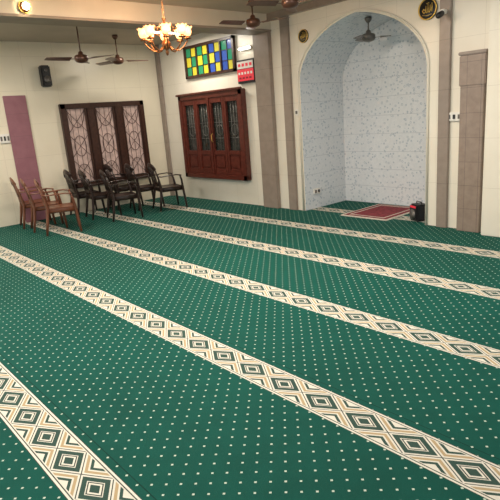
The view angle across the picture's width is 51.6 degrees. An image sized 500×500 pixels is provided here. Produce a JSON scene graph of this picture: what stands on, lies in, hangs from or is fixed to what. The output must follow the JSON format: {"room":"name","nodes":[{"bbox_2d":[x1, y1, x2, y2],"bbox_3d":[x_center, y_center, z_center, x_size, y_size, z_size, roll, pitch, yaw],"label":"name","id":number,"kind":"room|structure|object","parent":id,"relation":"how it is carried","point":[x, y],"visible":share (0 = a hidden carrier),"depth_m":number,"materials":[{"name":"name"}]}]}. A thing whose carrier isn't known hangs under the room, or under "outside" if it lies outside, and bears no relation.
{"room":"mosque","nodes":[
{"label":"mosque","id":0,"kind":"room"},
{"bbox_2d":[0,41,169,226],"bbox_3d":[-5.510,-1.788,8.636,9.900,3.250,0.200,-17,19,-39],"label":"wall","id":1,"kind":"structure","parent":0,"point":[73,82],"depth_m":10.04,"materials":[{"name":"painted plaster"}]},
{"bbox_2d":[0,134,10,143],"bbox_3d":[-4.453,-2.021,9.386,0.180,0.160,0.039,-17,19,-39],"label":"board","id":2,"kind":"object","parent":1,"relation":"attached to","point":[4,138],"visible":1,"depth_m":9.38,"materials":[{"name":"white plastic"}]},
{"bbox_2d":[2,95,45,222],"bbox_3d":[-4.204,-1.685,9.687,0.400,2.320,0.024,-17,19,-39],"label":"trim","id":3,"kind":"structure","parent":1,"relation":"attached to","point":[16,110],"depth_m":9.61,"materials":[{"name":"pink paint"}]},
{"bbox_2d":[38,65,51,86],"bbox_3d":[-3.813,-3.234,9.627,0.170,0.380,0.188,-17,19,-39],"label":"wall speaker","id":4,"kind":"object","parent":1,"relation":"attached to","point":[44,70],"visible":1,"depth_m":9.56,"materials":[{"name":"black plastic"}]},
{"bbox_2d":[58,100,150,188],"bbox_3d":[-2.925,-2.210,10.690,1.820,1.630,0.105,-17,19,-39],"label":"window","id":5,"kind":"structure","parent":1,"relation":"in","point":[113,134],"depth_m":10.60,"materials":[{"name":"brown wood"}]},
{"bbox_2d":[0,0,313,44],"bbox_3d":[-1.195,-2.447,3.315,9.900,0.100,13.550,-17,19,-39],"label":"ceiling","id":6,"kind":"structure","parent":0,"point":[8,31],"depth_m":8.64,"materials":[{"name":"paint"}]},
{"bbox_2d":[44,27,113,62],"bbox_3d":[-2.715,-3.175,7.891,0.899,0.610,1.025,-17,19,-39],"label":"ceiling fan","id":7,"kind":"object","parent":6,"relation":"hanging from","point":[80,58],"depth_m":7.93,"materials":[{"name":"brown metal"}]},
{"bbox_2d":[96,35,148,64],"bbox_3d":[-2.444,-3.690,9.561,0.992,0.510,0.988,-17,19,-39],"label":"ceiling fan","id":8,"kind":"object","parent":6,"relation":"hanging from","point":[117,60],"depth_m":9.47,"materials":[{"name":"brown metal"}]},
{"bbox_2d":[0,0,270,34],"bbox_3d":[-3.326,-2.730,5.726,9.500,0.270,0.420,-17,19,-39],"label":"beam","id":9,"kind":"structure","parent":6,"relation":"attached to","point":[77,13],"depth_m":6.90,"materials":[{"name":"beige paint"}]},
{"bbox_2d":[18,0,30,13],"bbox_3d":[-2.602,-2.818,5.984,0.149,0.149,0.130,-17,19,-39],"label":"lamp","id":10,"kind":"object","parent":9,"relation":"attached to","point":[23,7],"depth_m":5.99,"materials":[{"name":"white glass"}]},
{"bbox_2d":[137,0,191,55],"bbox_3d":[-0.988,-2.665,5.896,0.613,0.850,0.613,-17,19,-39],"label":"chandelier","id":11,"kind":"object","parent":6,"relation":"hanging from","point":[182,30],"visible":1,"depth_m":5.87,"materials":[{"name":"brown metal"}]},
{"bbox_2d":[0,195,499,499],"bbox_3d":[-0.464,0.637,4.581,11.000,0.100,13.550,-17,19,-39],"label":"floor","id":12,"kind":"structure","parent":0,"point":[207,349],"depth_m":3.75,"materials":[{"name":"green carpet"}]},
{"bbox_2d":[9,177,56,228],"bbox_3d":[-3.973,-0.910,9.435,0.618,0.928,0.596,-12,17,-28],"label":"armchair","id":13,"kind":"object","parent":12,"relation":"on","point":[23,204],"visible":0.76,"depth_m":9.26,"materials":[{"name":"brown wood"}]},
{"bbox_2d":[20,178,67,232],"bbox_3d":[-3.608,-0.832,9.034,0.618,0.928,0.596,-12,16,-26],"label":"armchair","id":14,"kind":"object","parent":12,"relation":"on","point":[35,207],"visible":0.85,"depth_m":8.89,"materials":[{"name":"brown wood"}]},
{"bbox_2d":[34,179,82,235],"bbox_3d":[-3.214,-0.763,8.659,0.618,0.928,0.596,-10,16,-20],"label":"armchair","id":15,"kind":"object","parent":12,"relation":"on","point":[65,207],"visible":1,"depth_m":8.50,"materials":[{"name":"brown wood"}]},
{"bbox_2d":[63,169,105,215],"bbox_3d":[-3.272,-1.155,10.155,0.618,0.928,0.596,-14,18,-33],"label":"armchair","id":16,"kind":"object","parent":12,"relation":"on","point":[79,195],"visible":0.82,"depth_m":9.98,"materials":[{"name":"brown wood"}]},
{"bbox_2d":[78,170,121,219],"bbox_3d":[-2.856,-1.089,9.784,0.618,0.928,0.596,-13,17,-30],"label":"armchair","id":17,"kind":"object","parent":12,"relation":"on","point":[100,195],"visible":0.81,"depth_m":9.63,"materials":[{"name":"brown wood"}]},
{"bbox_2d":[99,170,143,221],"bbox_3d":[-2.374,-1.043,9.471,0.618,0.928,0.596,-12,16,-26],"label":"armchair","id":18,"kind":"object","parent":12,"relation":"on","point":[110,194],"visible":1,"depth_m":9.36,"materials":[{"name":"brown wood"}]},
{"bbox_2d":[103,164,143,209],"bbox_3d":[-2.640,-1.346,10.690,0.618,0.928,0.596,-14,18,-33],"label":"armchair","id":19,"kind":"object","parent":12,"relation":"on","point":[107,169],"visible":0.62,"depth_m":10.50,"materials":[{"name":"brown wood"}]},
{"bbox_2d":[124,164,164,210],"bbox_3d":[-2.148,-1.309,10.409,0.618,0.928,0.596,-14,17,-31],"label":"armchair","id":20,"kind":"object","parent":12,"relation":"on","point":[148,187],"visible":0.82,"depth_m":10.25,"materials":[{"name":"brown wood"}]},
{"bbox_2d":[147,163,187,211],"bbox_3d":[-1.642,-1.277,10.143,0.618,0.928,0.596,-12,16,-26],"label":"armchair","id":21,"kind":"object","parent":12,"relation":"on","point":[157,186],"visible":1,"depth_m":10.03,"materials":[{"name":"brown wood"}]},
{"bbox_2d":[341,204,409,220],"bbox_3d":[2.134,-0.620,8.336,1.050,0.017,0.860,-17,19,-39],"label":"rug","id":22,"kind":"object","parent":12,"relation":"on","point":[384,212],"visible":0.83,"depth_m":8.26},
{"bbox_2d":[409,201,424,221],"bbox_3d":[2.455,-0.569,7.523,0.214,0.287,0.220,-8,15,-12],"label":"amplifier","id":23,"kind":"object","parent":12,"relation":"on","point":[417,210],"visible":0.94,"depth_m":7.44,"materials":[{"name":"black plastic"}]},
{"bbox_2d":[219,0,289,29],"bbox_3d":[-0.011,-3.381,7.395,0.928,0.360,1.000,-17,19,-39],"label":"ceiling fan","id":24,"kind":"object","parent":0,"point":[253,22],"depth_m":7.41,"materials":[{"name":"brown metal"}]},
{"bbox_2d":[247,0,305,11],"bbox_3d":[0.486,-3.062,6.087,0.987,0.380,0.955,-17,19,-39],"label":"ceiling fan","id":25,"kind":"object","parent":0,"point":[290,5],"depth_m":6.11,"materials":[{"name":"brown metal"}]},
{"bbox_2d":[159,0,489,227],"bbox_3d":[2.868,-2.021,7.084,1.100,3.250,13.150,-17,19,-39],"label":"wall","id":26,"kind":"structure","parent":0,"point":[363,105],"depth_m":8.66,"materials":[{"name":"paint"}]},
{"bbox_2d":[154,45,174,195],"bbox_3d":[-1.895,-2.824,11.494,0.060,3.250,0.120,-17,19,-39],"label":"trim","id":27,"kind":"structure","parent":26,"relation":"attached to","point":[157,55],"depth_m":11.42,"materials":[{"name":"beige paint"}]},
{"bbox_2d":[183,35,236,78],"bbox_3d":[-0.789,-3.662,9.892,0.060,0.610,1.550,-17,19,-39],"label":"window","id":28,"kind":"structure","parent":26,"relation":"in","point":[216,56],"depth_m":9.83,"materials":[{"name":"multicoloured glass"}]},
{"bbox_2d":[175,86,251,180],"bbox_3d":[-0.752,-2.270,10.266,0.156,1.700,2.080,-17,19,-39],"label":"window","id":29,"kind":"structure","parent":26,"relation":"in","point":[214,123],"depth_m":10.16,"materials":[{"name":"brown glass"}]},
{"bbox_2d":[238,46,251,50],"bbox_3d":[-0.087,-3.542,9.079,0.085,0.050,0.300,-17,19,-39],"label":"tube light","id":30,"kind":"object","parent":26,"relation":"attached to","point":[246,47],"visible":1,"depth_m":9.05,"materials":[{"name":"white plastic"}]},
{"bbox_2d":[237,58,254,83],"bbox_3d":[-0.063,-3.181,9.198,0.070,0.400,0.460,-17,19,-39],"label":"board","id":31,"kind":"object","parent":26,"relation":"attached to","point":[245,68],"visible":0.98,"depth_m":9.16,"materials":[{"name":"red plastic"}]},
{"bbox_2d":[252,31,280,207],"bbox_3d":[0.301,-2.219,9.103,0.080,2.980,0.380,-17,19,-39],"label":"trim","id":32,"kind":"structure","parent":26,"relation":"attached to","point":[262,49],"depth_m":9.03,"materials":[{"name":"beige paint"}]},
{"bbox_2d":[279,16,298,209],"bbox_3d":[0.655,-2.276,8.690,0.050,3.250,0.180,-17,19,-39],"label":"trim","id":33,"kind":"structure","parent":26,"relation":"attached to","point":[283,23],"depth_m":8.65,"materials":[{"name":"beige paint"}]},
{"bbox_2d":[298,29,308,42],"bbox_3d":[0.834,-3.355,8.109,0.028,0.200,0.200,-17,19,-39],"label":"medallion","id":34,"kind":"object","parent":26,"relation":"attached to","point":[303,35],"visible":1,"depth_m":8.10,"materials":[{"name":"gold plastic"}]},
{"bbox_2d":[266,0,346,19],"bbox_3d":[3.493,-3.153,5.008,0.080,0.100,9.600,-17,19,-39],"label":"crown molding","id":35,"kind":"structure","parent":26,"relation":"attached to","point":[314,4],"depth_m":7.90,"materials":[{"name":"beige paint"}]},
{"bbox_2d":[313,188,319,194],"bbox_3d":[1.166,-1.028,9.015,0.160,0.100,0.039,-17,19,-39],"label":"electrical outlet","id":36,"kind":"object","parent":26,"relation":"attached to","point":[316,190],"visible":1,"depth_m":8.99,"materials":[{"name":"white plastic"}]},
{"bbox_2d":[297,9,429,224],"bbox_3d":[1.596,-1.966,7.714,0.035,3.011,2.331,-17,19,-39],"label":"trim","id":37,"kind":"structure","parent":26,"relation":"attached to","point":[352,10],"depth_m":7.16,"materials":[{"name":"stone"}]},
{"bbox_2d":[353,17,390,41],"bbox_3d":[1.739,-3.308,7.765,0.565,0.351,0.625,-17,19,-39],"label":"ceiling fan","id":38,"kind":"object","parent":26,"relation":"attached to","point":[368,36],"visible":1,"depth_m":7.74,"materials":[{"name":"grey metal"}]},
{"bbox_2d":[418,0,437,19],"bbox_3d":[2.250,-3.050,6.548,0.028,0.260,0.260,-17,19,-39],"label":"medallion","id":39,"kind":"object","parent":26,"relation":"attached to","point":[427,9],"visible":1,"depth_m":6.54,"materials":[{"name":"black plastic"}]},
{"bbox_2d":[435,9,446,18],"bbox_3d":[2.331,-2.876,6.301,0.201,0.112,0.070,-17,19,-39],"label":"cctv camera","id":40,"kind":"object","parent":26,"relation":"attached to","point":[441,12],"visible":1,"depth_m":6.26,"materials":[{"name":"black plastic"}]},
{"bbox_2d":[436,0,452,227],"bbox_3d":[2.500,-1.879,6.655,0.050,3.250,0.150,-17,19,-39],"label":"trim","id":41,"kind":"structure","parent":26,"relation":"attached to","point":[445,26],"depth_m":6.66,"materials":[{"name":"beige paint"}]},
{"bbox_2d":[449,112,459,120],"bbox_3d":[2.610,-1.701,6.598,0.039,0.110,0.200,-17,19,-39],"label":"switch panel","id":42,"kind":"object","parent":26,"relation":"attached to","point":[453,116],"visible":0.82,"depth_m":6.58,"materials":[{"name":"white plastic"}]},
{"bbox_2d":[456,49,487,232],"bbox_3d":[2.775,-1.318,6.475,0.130,2.220,0.350,-17,19,-39],"label":"pillar","id":43,"kind":"structure","parent":26,"relation":"attached to","point":[473,66],"depth_m":6.42,"materials":[{"name":"grey tile"}]},
{"bbox_2d":[481,0,499,236],"bbox_3d":[3.020,-1.738,5.974,0.200,3.250,0.500,-17,19,-39],"label":"wall","id":44,"kind":"structure","parent":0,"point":[490,217],"depth_m":6.13,"materials":[{"name":"paint"}]}
]}

